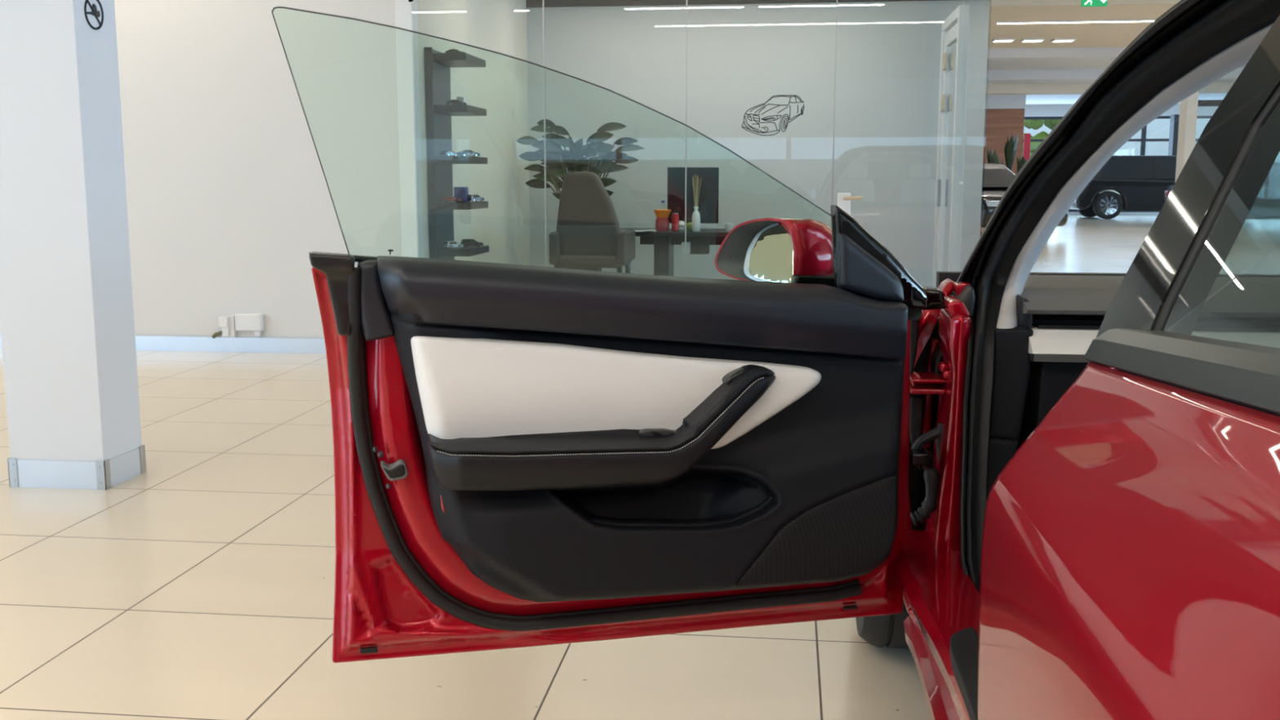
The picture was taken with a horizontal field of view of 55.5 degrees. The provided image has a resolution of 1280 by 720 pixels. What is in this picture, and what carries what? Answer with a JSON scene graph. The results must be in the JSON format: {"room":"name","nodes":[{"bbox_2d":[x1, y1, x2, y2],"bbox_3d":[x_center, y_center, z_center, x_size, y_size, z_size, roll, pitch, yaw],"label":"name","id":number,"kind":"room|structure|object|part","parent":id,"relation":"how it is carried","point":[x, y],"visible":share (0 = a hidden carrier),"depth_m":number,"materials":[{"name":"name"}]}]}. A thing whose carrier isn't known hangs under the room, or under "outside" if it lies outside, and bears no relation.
{"room":"car showroom","nodes":[
{"label":"car showroom","id":0,"kind":"room"},
{"bbox_2d":[0,0,146,489],"bbox_3d":[-2.122,-1.230,4.356,0.379,3.400,0.290,1,9,7],"label":"square column","id":1,"kind":"structure","parent":0,"point":[67,325],"depth_m":4.38,"materials":[{"name":"white paint"}]},
{"bbox_3d":[-2.122,0.400,4.598,0.374,0.103,0.277,1,9,7],"label":"skirting","id":2,"kind":"part","parent":1,"relation":"part of","materials":[{"name":"silver metal"}]},
{"bbox_2d":[84,0,103,30],"bbox_3d":[-1.940,-1.234,4.322,0.009,0.118,0.118,1,9,7],"label":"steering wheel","id":3,"kind":"object","parent":1,"relation":"attached to","point":[94,11],"visible":1,"depth_m":4.32,"materials":[{"name":"black"}]},
{"bbox_2d":[0,0,401,338],"bbox_3d":[-7.245,-1.831,8.390,11.566,3.400,0.200,1,9,7],"label":"wall","id":4,"kind":"structure","parent":0,"point":[228,199],"depth_m":7.78,"materials":[{"name":"white paint"}]},
{"bbox_2d":[0,333,326,353],"bbox_3d":[-6.364,-0.166,8.422,9.766,0.098,0.014,1,9,7],"label":"baseboard","id":5,"kind":"structure","parent":4,"relation":"attached to","point":[145,343],"depth_m":7.98,"materials":[{"name":"silver metal"}]},
{"bbox_2d":[211,315,236,338],"bbox_3d":[-2.728,-0.214,7.948,0.161,0.152,0.059,1,9,7],"label":"wall socket","id":6,"kind":"object","parent":4,"relation":"attached to","point":[227,323],"visible":1,"depth_m":7.93,"materials":[{"name":"white plastic"}]},
{"bbox_3d":[-2.667,-0.220,7.955,0.042,0.142,0.029,1,9,7],"label":"socket plate","id":7,"kind":"part","parent":6,"relation":"part of","materials":[{"name":"white plastic"}]},
{"bbox_2d":[235,312,264,336],"bbox_3d":[-2.545,-0.229,7.929,0.181,0.150,0.049,1,9,7],"label":"junction box","id":8,"kind":"object","parent":4,"relation":"attached to","point":[243,322],"visible":1,"depth_m":7.90,"materials":[{"name":"white plastic"}]},
{"bbox_2d":[417,0,530,265],"bbox_3d":[-1.246,-1.978,9.384,0.100,3.400,3.389,1,9,7],"label":"wall","id":9,"kind":"structure","parent":0,"point":[500,87],"depth_m":9.53,"materials":[{"name":"beige paint"}]},
{"bbox_2d":[394,0,423,257],"bbox_3d":[-1.458,-1.721,7.655,0.103,3.400,0.132,1,9,7],"label":"pillar","id":10,"kind":"structure","parent":9,"relation":"attached to","point":[406,11],"depth_m":7.65,"materials":[{"name":"white paint"}]},
{"bbox_2d":[423,47,488,259],"bbox_3d":[-1.218,-1.270,8.157,0.269,1.560,0.540,1,9,7],"label":"shelf rack","id":11,"kind":"object","parent":9,"relation":"attached to","point":[437,64],"visible":0.91,"depth_m":8.00,"materials":[{"name":"grey"}]},
{"bbox_3d":[-1.358,-1.234,7.914,0.049,1.560,0.020,1,9,7],"label":"rail","id":12,"kind":"part","parent":11,"relation":"part of","materials":[{"name":"black"}]},
{"bbox_3d":[-1.341,-1.274,8.181,0.019,1.560,0.520,1,9,7],"label":"panel","id":13,"kind":"part","parent":11,"relation":"part of","materials":[{"name":"grey wood"}]},
{"bbox_2d":[439,150,457,155],"bbox_3d":[-1.265,-1.367,8.046,0.066,0.040,0.130,5,10,28],"label":"model car","id":14,"kind":"object","parent":11,"relation":"on","point":[446,153],"visible":0.94,"depth_m":8.01,"materials":[{"name":"grey metal"}]},
{"bbox_2d":[441,195,462,202],"bbox_3d":[-1.247,-1.067,8.068,0.130,0.040,0.066,0,8,1],"label":"model car","id":15,"kind":"object","parent":11,"relation":"on","point":[449,198],"visible":1,"depth_m":8.04,"materials":[{"name":"red"}]},
{"bbox_2d":[442,240,462,248],"bbox_3d":[-1.247,-0.769,8.113,0.130,0.048,0.066,-8,12,-44],"label":"model car","id":16,"kind":"object","parent":11,"relation":"on","point":[450,244],"visible":1,"depth_m":8.08,"materials":[{"name":"white metal"}]},
{"bbox_2d":[444,48,465,53],"bbox_3d":[-1.212,-2.016,7.974,0.130,0.040,0.066,-2,9,-10],"label":"model car","id":17,"kind":"object","parent":11,"relation":"on","point":[451,51],"visible":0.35,"depth_m":7.95,"materials":[{"name":"grey"}]},
{"bbox_2d":[446,99,466,104],"bbox_3d":[-1.205,-1.689,7.991,0.130,0.040,0.066,-1,8,-5],"label":"model car","id":18,"kind":"object","parent":11,"relation":"on","point":[453,101],"visible":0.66,"depth_m":7.96,"materials":[{"name":"black"}]},
{"bbox_3d":[-1.207,-1.985,8.059,0.250,0.045,0.520,1,9,7],"label":"shelf","id":19,"kind":"part","parent":11,"relation":"part of","materials":[{"name":"black wood"}]},
{"bbox_3d":[-1.207,-1.662,8.107,0.250,0.045,0.520,1,9,7],"label":"shelf","id":20,"kind":"part","parent":11,"relation":"part of","materials":[{"name":"black"}]},
{"bbox_2d":[453,186,468,201],"bbox_3d":[-1.208,-1.120,8.219,0.080,0.099,0.080,1,9,7],"label":"gift box","id":21,"kind":"object","parent":11,"relation":"on","point":[462,193],"visible":0.83,"depth_m":8.18,"materials":[{"name":"blue cardboard"}]},
{"bbox_2d":[456,97,466,102],"bbox_3d":[-1.199,-1.729,8.162,0.050,0.069,0.050,1,9,7],"label":"box","id":22,"kind":"object","parent":11,"relation":"on","point":[460,99],"visible":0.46,"depth_m":8.14,"materials":[{"name":"white cardboard"}]},
{"bbox_3d":[-1.207,-1.339,8.155,0.250,0.045,0.520,1,9,7],"label":"shelf","id":23,"kind":"part","parent":11,"relation":"part of","materials":[{"name":"black wood"}]},
{"bbox_3d":[-1.207,-1.043,8.199,0.250,0.045,0.520,1,9,7],"label":"shelf","id":24,"kind":"part","parent":11,"relation":"part of","materials":[{"name":"black wood"}]},
{"bbox_3d":[-1.207,-0.741,8.244,0.250,0.045,0.520,1,9,7],"label":"shelf","id":25,"kind":"part","parent":11,"relation":"part of","materials":[{"name":"black wood"}]},
{"bbox_2d":[457,150,480,156],"bbox_3d":[-1.155,-1.393,8.202,0.147,0.046,0.074,-4,10,-27],"label":"model car","id":26,"kind":"object","parent":11,"relation":"on","point":[464,153],"visible":0.91,"depth_m":8.17,"materials":[{"name":"silver metal"}]},
{"bbox_2d":[460,238,483,247],"bbox_3d":[-1.145,-0.798,8.289,0.147,0.054,0.074,-2,9,-16],"label":"model car","id":27,"kind":"object","parent":11,"relation":"on","point":[466,242],"visible":0.98,"depth_m":8.26,"materials":[{"name":"grey metal"}]},
{"bbox_2d":[466,194,484,201],"bbox_3d":[-1.122,-1.101,8.272,0.066,0.048,0.130,6,10,33],"label":"model car","id":28,"kind":"object","parent":11,"relation":"on","point":[474,197],"visible":1,"depth_m":8.23,"materials":[{"name":"silver metal"}]},
{"bbox_2d":[0,214,1279,719],"bbox_3d":[11.482,-0.562,11.757,48.000,0.100,58.000,1,9,7],"label":"floor","id":29,"kind":"structure","parent":0,"point":[199,584],"depth_m":3.13,"materials":[{"name":"tile"}]},
{"bbox_2d":[271,0,1279,719],"bbox_3d":[0.789,0.266,0.973,2.886,1.435,5.466,1,9,7],"label":"car","id":30,"kind":"object","parent":29,"relation":"on","point":[1059,491],"visible":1,"depth_m":1.98,"materials":[{"name":"red paint"}]},
{"bbox_3d":[-0.403,0.180,1.994,0.043,0.030,0.032,-2,9,-13],"label":"latch frame","id":31,"kind":"part","parent":30,"relation":"part of","materials":[{"name":"grey metal"}]},
{"bbox_3d":[-0.056,0.112,1.980,0.570,0.168,0.163,-2,9,-13],"label":"armrest","id":32,"kind":"part","parent":30,"relation":"part of","materials":[{"name":"black leather"}]},
{"bbox_3d":[-0.001,0.168,2.133,1.083,0.685,0.118,-2,9,-13],"label":"door","id":33,"kind":"part","parent":30,"relation":"part of","materials":[{"name":"red paint"}]},
{"bbox_3d":[0.029,0.114,2.080,0.914,0.584,0.176,-2,9,-13],"label":"door trim","id":34,"kind":"part","parent":30,"relation":"part of","materials":[{"name":"black"}]},
{"bbox_2d":[651,431,663,436],"bbox_3d":[0.027,0.119,1.980,0.021,0.009,0.011,-2,9,-13],"label":"switch","id":35,"kind":"object","parent":30,"relation":"attached to","point":[654,433],"depth_m":1.98,"materials":[{"name":"black plastic"}]},
{"bbox_3d":[0.253,-0.200,2.282,0.048,0.117,0.152,-6,10,-35],"label":"mirror frame","id":36,"kind":"part","parent":30,"relation":"part of","materials":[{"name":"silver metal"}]},
{"bbox_2d":[748,224,793,283],"bbox_3d":[0.254,-0.199,2.269,0.043,0.109,0.135,-6,10,-35],"label":"mirror glass","id":37,"kind":"object","parent":30,"relation":"attached to","point":[771,252],"depth_m":2.27,"materials":[{"name":"beige"}]},
{"bbox_3d":[0.314,-0.146,2.251,0.097,0.031,0.098,-2,9,-13],"label":"mirror arm","id":38,"kind":"part","parent":30,"relation":"part of","materials":[{"name":"black plastic"}]},
{"bbox_2d":[736,475,896,586],"bbox_3d":[0.307,0.294,2.092,0.295,0.173,0.029,-2,9,-16],"label":"speaker grille","id":39,"kind":"object","parent":30,"relation":"attached to","point":[791,530],"depth_m":2.09,"materials":[{"name":"black plastic"}]},
{"bbox_3d":[0.380,0.721,0.774,0.166,0.255,3.400,1,9,7],"label":"sill","id":40,"kind":"part","parent":30,"relation":"part of","materials":[{"name":"red paint"}]},
{"bbox_3d":[0.470,0.452,1.691,0.050,0.023,0.402,1,9,7],"label":"sill plate","id":41,"kind":"part","parent":30,"relation":"part of","materials":[{"name":"black plastic"}]},
{"bbox_3d":[0.701,0.203,2.354,0.073,0.543,0.111,1,9,7],"label":"kick panel","id":42,"kind":"part","parent":30,"relation":"part of","materials":[{"name":"black plastic"}]},
{"bbox_3d":[0.360,0.368,0.664,0.133,0.725,1.383,1,9,7],"label":"door","id":43,"kind":"part","parent":30,"relation":"part of","materials":[{"name":"red paint"}]},
{"bbox_3d":[0.895,-0.311,2.047,0.221,0.590,0.812,-5,10,-28],"label":"pillar trim","id":44,"kind":"part","parent":30,"relation":"part of","materials":[{"name":"black plastic"}]},
{"bbox_2d":[1032,315,1279,332],"bbox_3d":[1.443,-0.060,2.341,1.358,0.049,0.240,1,9,7],"label":"vent","id":45,"kind":"object","parent":30,"relation":"attached to","point":[1090,322],"depth_m":2.32,"materials":[{"name":"black plastic"}]},
{"bbox_3d":[0.415,0.036,0.614,0.040,0.136,1.395,1,9,7],"label":"belt moulding","id":46,"kind":"part","parent":30,"relation":"part of","materials":[{"name":"grey plastic"}]},
{"bbox_2d":[986,147,1004,164],"bbox_3d":[8.349,-4.076,28.723,0.520,1.847,0.520,1,9,7],"label":"plant","id":47,"kind":"object","parent":29,"relation":"on","point":[991,157],"visible":0.32,"depth_m":28.64,"materials":[{"name":"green plant"}]},
{"bbox_2d":[1004,133,1017,170],"bbox_3d":[9.191,-4.496,30.289,0.520,2.217,0.520,1,9,7],"label":"plant","id":48,"kind":"object","parent":29,"relation":"on","point":[1011,147],"visible":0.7,"depth_m":30.11,"materials":[{"name":"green plant"}]},
{"bbox_2d":[1016,155,1026,173],"bbox_3d":[9.245,-4.100,29.425,0.520,1.687,0.520,1,9,7],"label":"plant","id":49,"kind":"object","parent":29,"relation":"on","point":[1022,161],"visible":0.24,"depth_m":29.26,"materials":[{"name":"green plant"}]},
{"bbox_2d":[980,163,1068,227],"bbox_3d":[6.682,-3.341,25.166,2.190,1.450,4.624,-3,9,-17],"label":"parked car","id":50,"kind":"object","parent":29,"relation":"on","point":[997,179],"visible":0.06,"depth_m":24.00,"materials":[{"name":"black metal"}]},
{"bbox_2d":[1023,133,1031,160],"bbox_3d":[11.363,-5.537,36.005,0.500,2.595,0.450,1,9,7],"label":"banner","id":51,"kind":"object","parent":29,"relation":"on","point":[1027,136],"visible":0.17,"depth_m":35.86,"materials":[{"name":"red fabric"}]},
{"bbox_2d":[1069,155,1176,219],"bbox_3d":[14.828,-4.975,35.031,4.974,1.780,2.290,1,8,4],"label":"van","id":52,"kind":"object","parent":29,"relation":"on","point":[1135,182],"visible":0.34,"depth_m":34.19,"materials":[{"name":"black metal"}]},
{"bbox_2d":[1168,114,1179,155],"bbox_3d":[15.878,-5.753,36.111,0.316,3.000,0.400,1,9,7],"label":"trim","id":53,"kind":"structure","parent":29,"relation":"on","point":[1174,121],"depth_m":35.85,"materials":[{"name":"grey"}]},
{"bbox_2d":[1164,162,1279,219],"bbox_3d":[14.975,-3.901,28.757,4.524,1.500,2.190,2,9,14],"label":"parked car","id":54,"kind":"object","parent":29,"relation":"on","point":[1266,206],"visible":0.07,"depth_m":27.97,"materials":[{"name":"grey"}]},
{"bbox_2d":[1164,190,1168,196],"bbox_3d":[12.999,-4.096,29.945,0.112,0.154,0.390,2,9,14],"label":"tail light","id":55,"kind":"object","parent":54,"relation":"attached to","point":[1166,192],"depth_m":29.88,"materials":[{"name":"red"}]},
{"bbox_3d":[0.726,-1.676,7.347,0.886,3.380,0.012,1,9,7],"label":"window","id":56,"kind":"structure","parent":29,"relation":"on","visible":0},
{"bbox_2d":[742,94,804,135],"bbox_3d":[0.804,-1.480,7.360,0.374,0.241,0.002,1,9,7],"label":"line drawing","id":57,"kind":"object","parent":56,"relation":"attached to","point":[794,95],"visible":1,"depth_m":7.36,"materials":[{"name":"black"}]},
{"bbox_2d":[831,0,837,228],"bbox_3d":[1.170,-1.668,7.295,0.008,3.380,0.014,1,9,7],"label":"trim","id":58,"kind":"structure","parent":56,"relation":"attached to","point":[836,0],"depth_m":7.31,"materials":[{"name":"silver metal"}]},
{"bbox_2d":[837,192,862,214],"bbox_3d":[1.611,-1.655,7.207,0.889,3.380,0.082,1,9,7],"label":"door handle","id":59,"kind":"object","parent":56,"relation":"attached to","point":[844,199],"depth_m":7.36,"materials":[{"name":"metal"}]},
{"bbox_3d":[1.236,-0.862,7.389,0.079,0.304,0.022,1,9,7],"label":"handle plate","id":60,"kind":"part","parent":59,"relation":"part of","materials":[{"name":"white plastic"}]},
{"bbox_3d":[1.282,-0.977,7.332,0.116,0.027,0.050,1,9,7],"label":"handle","id":61,"kind":"part","parent":59,"relation":"part of","materials":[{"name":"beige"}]},
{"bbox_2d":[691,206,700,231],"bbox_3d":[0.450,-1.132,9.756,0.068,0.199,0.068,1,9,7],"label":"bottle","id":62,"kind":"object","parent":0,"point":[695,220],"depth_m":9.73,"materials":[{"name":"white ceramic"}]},
{"bbox_2d":[526,0,927,282],"bbox_3d":[0.762,-2.187,10.783,3.548,3.400,0.100,1,9,7],"label":"wall","id":63,"kind":"structure","parent":0,"point":[740,56],"depth_m":10.71,"materials":[{"name":"white paint"}]},
{"bbox_2d":[525,0,927,7],"bbox_3d":[0.729,-3.142,10.579,3.498,0.090,0.030,1,9,7],"label":"trim","id":64,"kind":"structure","parent":63,"relation":"attached to","point":[529,3],"depth_m":10.64,"materials":[{"name":"grey"}]},
{"bbox_2d":[917,0,946,286],"bbox_3d":[2.380,-2.049,9.858,0.012,3.380,1.370,1,9,7],"label":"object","id":65,"kind":"structure","parent":63,"relation":"in","point":[936,14],"depth_m":10.00,"materials":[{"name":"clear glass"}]},
{"bbox_2d":[932,4,964,287],"bbox_3d":[2.236,-1.325,8.797,0.080,2.280,0.960,1,9,7],"label":"door","id":66,"kind":"structure","parent":65,"relation":"attached to","point":[952,30],"depth_m":8.83,"materials":[{"name":"white"}]},
{"bbox_3d":[2.239,-1.301,8.806,0.008,1.950,0.590,1,9,7],"label":"pane","id":67,"kind":"part","parent":66,"relation":"part of","materials":[{"name":"clear glass"}]},
{"bbox_2d":[946,0,964,18],"bbox_3d":[2.240,-3.011,8.546,0.012,1.090,0.960,1,9,7],"label":"window","id":68,"kind":"structure","parent":65,"relation":"attached to","point":[952,5],"depth_m":8.78,"materials":[{"name":"clear glass"}]},
{"bbox_2d":[982,108,1024,174],"bbox_3d":[8.717,-5.158,32.387,2.610,2.920,1.200,1,9,7],"label":"wall","id":69,"kind":"structure","parent":0,"point":[999,123],"depth_m":31.57,"materials":[{"name":"brown wood"}]},
{"bbox_2d":[985,94,1026,109],"bbox_3d":[8.711,-6.832,32.087,2.610,0.480,1.300,1,9,7],"label":"trim","id":70,"kind":"structure","parent":69,"relation":"attached to","point":[992,101],"depth_m":31.37,"materials":[{"name":"white"}]},
{"bbox_2d":[986,8,1245,105],"bbox_3d":[11.482,-4.049,11.238,48.000,0.150,58.000,1,9,7],"label":"ceiling","id":71,"kind":"structure","parent":0,"point":[1116,34],"depth_m":19.50,"materials":[{"name":"beige paint"}]},
{"bbox_2d":[991,38,1015,42],"bbox_3d":[5.977,-5.261,20.021,0.340,0.035,0.280,1,9,7],"label":"ceiling light","id":72,"kind":"object","parent":71,"relation":"attached to","point":[994,40],"visible":1,"depth_m":19.92,"materials":[{"name":"white"}]},
{"bbox_2d":[993,40,1013,42],"bbox_3d":[5.977,-5.247,20.023,0.280,0.006,0.220,1,9,7],"label":"diffuser","id":73,"kind":"object","parent":72,"relation":"attached to","point":[994,41],"depth_m":19.99,"materials":[{"name":"white plastic"}]},
{"bbox_2d":[1020,38,1044,42],"bbox_3d":[6.464,-5.261,20.021,0.340,0.035,0.280,1,9,7],"label":"ceiling light","id":74,"kind":"object","parent":71,"relation":"attached to","point":[1024,40],"visible":1,"depth_m":19.92,"materials":[{"name":"white"}]},
{"bbox_2d":[1022,40,1042,42],"bbox_3d":[6.464,-5.247,20.023,0.280,0.006,0.220,1,9,7],"label":"diffuser","id":75,"kind":"object","parent":74,"relation":"attached to","point":[1024,41],"depth_m":19.99,"materials":[{"name":"white plastic"}]},
{"bbox_2d":[986,46,1126,60],"bbox_3d":[18.517,-5.231,20.236,35.800,0.160,0.500,1,9,7],"label":"trim","id":76,"kind":"structure","parent":71,"relation":"attached to","point":[1052,53],"depth_m":21.36,"materials":[{"name":"white paint"}]},
{"bbox_2d":[1050,38,1075,42],"bbox_3d":[6.965,-5.261,20.021,0.340,0.035,0.280,1,9,7],"label":"ceiling light","id":77,"kind":"object","parent":71,"relation":"attached to","point":[1055,40],"visible":1,"depth_m":19.92,"materials":[{"name":"white"}]},
{"bbox_2d":[1053,40,1073,42],"bbox_3d":[6.965,-5.247,20.023,0.280,0.006,0.220,1,9,7],"label":"diffuser","id":78,"kind":"object","parent":77,"relation":"attached to","point":[1054,41],"depth_m":19.99,"materials":[{"name":"white"}]},
{"bbox_2d":[964,0,1180,11],"bbox_3d":[17.776,-4.355,14.143,35.800,0.100,0.500,1,9,7],"label":"trim","id":79,"kind":"structure","parent":71,"relation":"attached to","point":[994,5],"depth_m":15.46,"materials":[{"name":"beige paint"}]},
{"bbox_2d":[995,18,1156,24],"bbox_3d":[8.204,-4.875,17.420,6.040,0.033,0.090,1,9,7],"label":"recessed light","id":80,"kind":"object","parent":71,"relation":"in","point":[1134,20],"visible":0.56,"depth_m":17.61,"materials":[{"name":"white"}]},
{"bbox_2d":[997,21,1153,24],"bbox_3d":[8.204,-4.862,17.422,6.000,0.006,0.060,1,9,7],"label":"diffuser","id":81,"kind":"object","parent":80,"relation":"attached to","point":[998,22],"depth_m":17.65,"materials":[{"name":"white plastic"}]},
{"bbox_2d":[1080,0,1107,6],"bbox_3d":[4.900,-4.026,13.076,0.280,0.436,0.051,1,9,7],"label":"exit sign","id":82,"kind":"object","parent":71,"relation":"hanging from","point":[1083,2],"visible":1,"depth_m":13.09,"materials":[{"name":"green plastic"}]},
{"bbox_2d":[986,82,1234,94],"bbox_3d":[19.521,-6.429,28.490,35.800,0.220,0.500,1,9,7],"label":"trim","id":83,"kind":"structure","parent":71,"relation":"attached to","point":[1214,87],"depth_m":29.39,"materials":[{"name":"beige paint"}]},
{"bbox_2d":[986,67,1244,81],"bbox_3d":[19.043,-5.854,24.560,35.800,0.200,0.500,1,9,7],"label":"trim","id":84,"kind":"structure","parent":71,"relation":"attached to","point":[1015,75],"depth_m":25.57,"materials":[{"name":"white paint"}]},
{"bbox_2d":[1024,104,1218,215],"bbox_3d":[14.610,-6.240,38.026,47.800,3.400,0.200,1,9,7],"label":"wall","id":85,"kind":"structure","parent":0,"point":[1029,110],"depth_m":37.93,"materials":[{"name":"white paint"}]},
{"bbox_2d":[1022,116,1144,212],"bbox_3d":[13.758,-6.131,38.146,3.809,2.950,0.100,1,9,7],"label":"window","id":86,"kind":"structure","parent":85,"relation":"in","point":[1141,140],"depth_m":38.01,"materials":[{"name":"grey"}]},
{"bbox_2d":[1139,115,1212,212],"bbox_3d":[17.540,-6.064,37.695,3.809,2.950,0.100,1,9,7],"label":"window","id":87,"kind":"structure","parent":85,"relation":"in","point":[1145,140],"depth_m":37.72,"materials":[{"name":"grey"}]},
{"bbox_2d":[1174,91,1198,182],"bbox_3d":[9.390,-3.694,20.914,0.169,3.400,0.400,1,9,7],"label":"wall pier","id":88,"kind":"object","parent":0,"point":[1188,106],"visible":0.29,"depth_m":20.73,"materials":[{"name":"white paint"}]},
{"bbox_3d":[0.529,-0.254,9.328,3.498,0.006,3.379,1,9,7],"label":"floor","id":89,"kind":"structure","parent":0,"visible":0},
{"bbox_2d":[515,119,644,271],"bbox_3d":[-0.508,-1.217,10.265,1.129,1.618,0.444,1,9,7],"label":"potted plant","id":90,"kind":"object","parent":89,"relation":"on","point":[557,160],"visible":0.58,"depth_m":10.15,"materials":[{"name":"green plant"}]},
{"bbox_3d":[-0.525,-0.720,10.344,0.440,0.612,0.440,1,9,7],"label":"pot","id":91,"kind":"part","parent":90,"relation":"part of","materials":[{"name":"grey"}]},
{"bbox_2d":[548,171,635,273],"bbox_3d":[-0.347,-0.808,9.046,0.563,1.171,0.580,1,9,7],"label":"armchair","id":92,"kind":"object","parent":89,"relation":"on","point":[588,233],"visible":0.94,"depth_m":8.80,"materials":[{"name":"grey fabric"}]},
{"bbox_3d":[-0.590,-0.847,9.070,0.075,0.232,0.580,1,9,7],"label":"arm","id":93,"kind":"part","parent":92,"relation":"part of","materials":[{"name":"grey leather"}]},
{"bbox_3d":[-0.373,-1.059,8.864,0.480,0.622,0.130,1,9,7],"label":"backrest","id":94,"kind":"part","parent":92,"relation":"part of","materials":[{"name":"grey fabric"}]},
{"bbox_3d":[-0.346,-0.752,9.070,0.518,0.095,0.550,1,9,7],"label":"seat","id":95,"kind":"part","parent":92,"relation":"part of","materials":[{"name":"grey fabric"}]},
{"bbox_3d":[-0.148,-0.433,8.843,0.037,0.488,0.037,-2,9,-15],"label":"leg","id":96,"kind":"part","parent":92,"relation":"part of","materials":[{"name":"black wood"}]},
{"bbox_3d":[-0.105,-0.841,9.012,0.076,0.230,0.580,1,9,7],"label":"arm","id":97,"kind":"part","parent":92,"relation":"part of","materials":[{"name":"grey fabric"}]},
{"bbox_3d":[-0.093,-0.501,9.295,0.037,0.488,0.037,5,10,29],"label":"leg","id":98,"kind":"part","parent":92,"relation":"part of","materials":[{"name":"black wood"}]},
{"bbox_2d":[620,227,728,276],"bbox_3d":[0.374,-0.721,10.056,1.159,0.700,0.750,1,9,7],"label":"office desk","id":99,"kind":"object","parent":89,"relation":"on","point":[697,242],"visible":0.52,"depth_m":9.83,"materials":[{"name":"black wood"}]},
{"bbox_2d":[622,229,656,231],"bbox_3d":[-0.001,-1.041,9.774,0.270,0.012,0.180,1,9,7],"label":"paper sheets","id":100,"kind":"object","parent":99,"relation":"on","point":[654,230],"visible":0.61,"depth_m":9.71,"materials":[{"name":"white paper"}]},
{"bbox_2d":[653,208,671,231],"bbox_3d":[0.182,-1.121,9.770,0.140,0.174,0.142,1,9,7],"label":"jar","id":101,"kind":"object","parent":99,"relation":"on","point":[662,221],"visible":1,"depth_m":9.73,"materials":[{"name":"red glass"}]},
{"bbox_3d":[0.199,-0.707,10.079,0.120,0.665,0.450,1,9,7],"label":"leg","id":102,"kind":"part","parent":99,"relation":"part of","materials":[{"name":"black wood"}]},
{"bbox_2d":[671,213,679,231],"bbox_3d":[0.283,-1.108,9.780,0.060,0.145,0.060,1,9,7],"label":"drink can","id":103,"kind":"object","parent":99,"relation":"on","point":[675,217],"visible":1,"depth_m":9.76,"materials":[{"name":"red metal"}]},
{"bbox_2d":[678,220,684,231],"bbox_3d":[0.337,-1.084,9.833,0.086,0.082,0.096,1,9,7],"label":"wrapper","id":104,"kind":"object","parent":99,"relation":"on","point":[682,224],"visible":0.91,"depth_m":9.81,"materials":[{"name":"white paper"}]},
{"bbox_3d":[0.418,-0.996,10.050,0.839,0.085,0.030,1,9,7],"label":"modesty panel","id":105,"kind":"part","parent":99,"relation":"part of","materials":[{"name":"black wood"}]},
{"bbox_2d":[686,222,692,231],"bbox_3d":[0.409,-1.084,9.880,0.074,0.067,0.073,1,9,7],"label":"apple","id":106,"kind":"object","parent":99,"relation":"on","point":[688,224],"visible":0.73,"depth_m":9.85,"materials":[{"name":"green food"}]},
{"bbox_2d":[666,167,719,229],"bbox_3d":[0.446,-1.352,10.172,0.429,0.513,0.180,1,9,7],"label":"computer monitor","id":107,"kind":"object","parent":99,"relation":"on","point":[708,202],"visible":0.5,"depth_m":10.13,"materials":[{"name":"black glass"}]},
{"bbox_2d":[691,174,701,231],"bbox_3d":[0.451,-1.256,9.738,0.070,0.449,0.068,-1,9,-6],"label":"reed diffuser","id":108,"kind":"object","parent":99,"relation":"on","point":[695,220],"visible":1,"depth_m":9.73,"materials":[{"name":"white ceramic"}]},
{"bbox_2d":[724,223,735,231],"bbox_3d":[0.717,-1.060,9.730,0.076,0.064,0.060,7,11,38],"label":"coffee cup","id":109,"kind":"object","parent":99,"relation":"on","point":[728,227],"visible":0.8,"depth_m":9.71,"materials":[{"name":"white ceramic"}]},
{"bbox_2d":[954,0,989,271],"bbox_3d":[2.119,-1.731,7.720,0.012,3.380,1.065,1,9,7],"label":"wall","id":110,"kind":"structure","parent":89,"relation":"on","point":[976,12],"depth_m":7.75,"materials":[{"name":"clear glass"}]},
{"label":"outside","id":111,"kind":"structure","parent":0,"visible":0},
{"bbox_3d":[24.466,-10.219,77.068,150.000,0.180,79.800,1,9,7],"label":"ground","id":112,"kind":"structure","parent":111,"visible":0},
{"bbox_2d":[1022,119,1061,156],"bbox_3d":[17.220,-8.794,49.578,4.025,5.054,4.404,1,9,7],"label":"street tree","id":113,"kind":"object","parent":112,"relation":"on","point":[1035,124],"visible":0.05,"depth_m":49.07,"materials":[{"name":"green plant"}]},
{"bbox_3d":[-0.154,-1.691,7.452,0.871,3.380,0.012,1,9,7],"label":"window","id":114,"kind":"structure","parent":0,"visible":0},
{"bbox_2d":[542,0,546,266],"bbox_3d":[-0.590,-1.699,7.504,0.008,3.380,0.014,1,9,7],"label":"trim","id":115,"kind":"structure","parent":114,"relation":"attached to","point":[544,60],"depth_m":7.54,"materials":[{"name":"silver metal"}]},
{"bbox_2d":[684,0,687,276],"bbox_3d":[0.282,-1.683,7.400,0.008,3.380,0.014,1,9,7],"label":"trim","id":116,"kind":"structure","parent":114,"relation":"attached to","point":[686,0],"depth_m":7.44,"materials":[{"name":"silver metal"}]},
{"bbox_3d":[12.751,-3.622,20.429,2.180,3.360,0.030,1,9,7],"label":"window","id":117,"kind":"structure","parent":0,"visible":0},
{"bbox_2d":[1197,99,1222,106],"bbox_3d":[12.741,-4.314,20.327,6.600,0.100,0.130,1,9,7],"label":"trim","id":118,"kind":"structure","parent":117,"relation":"attached to","point":[1204,102],"depth_m":20.63,"materials":[{"name":"grey metal"}]}
]}

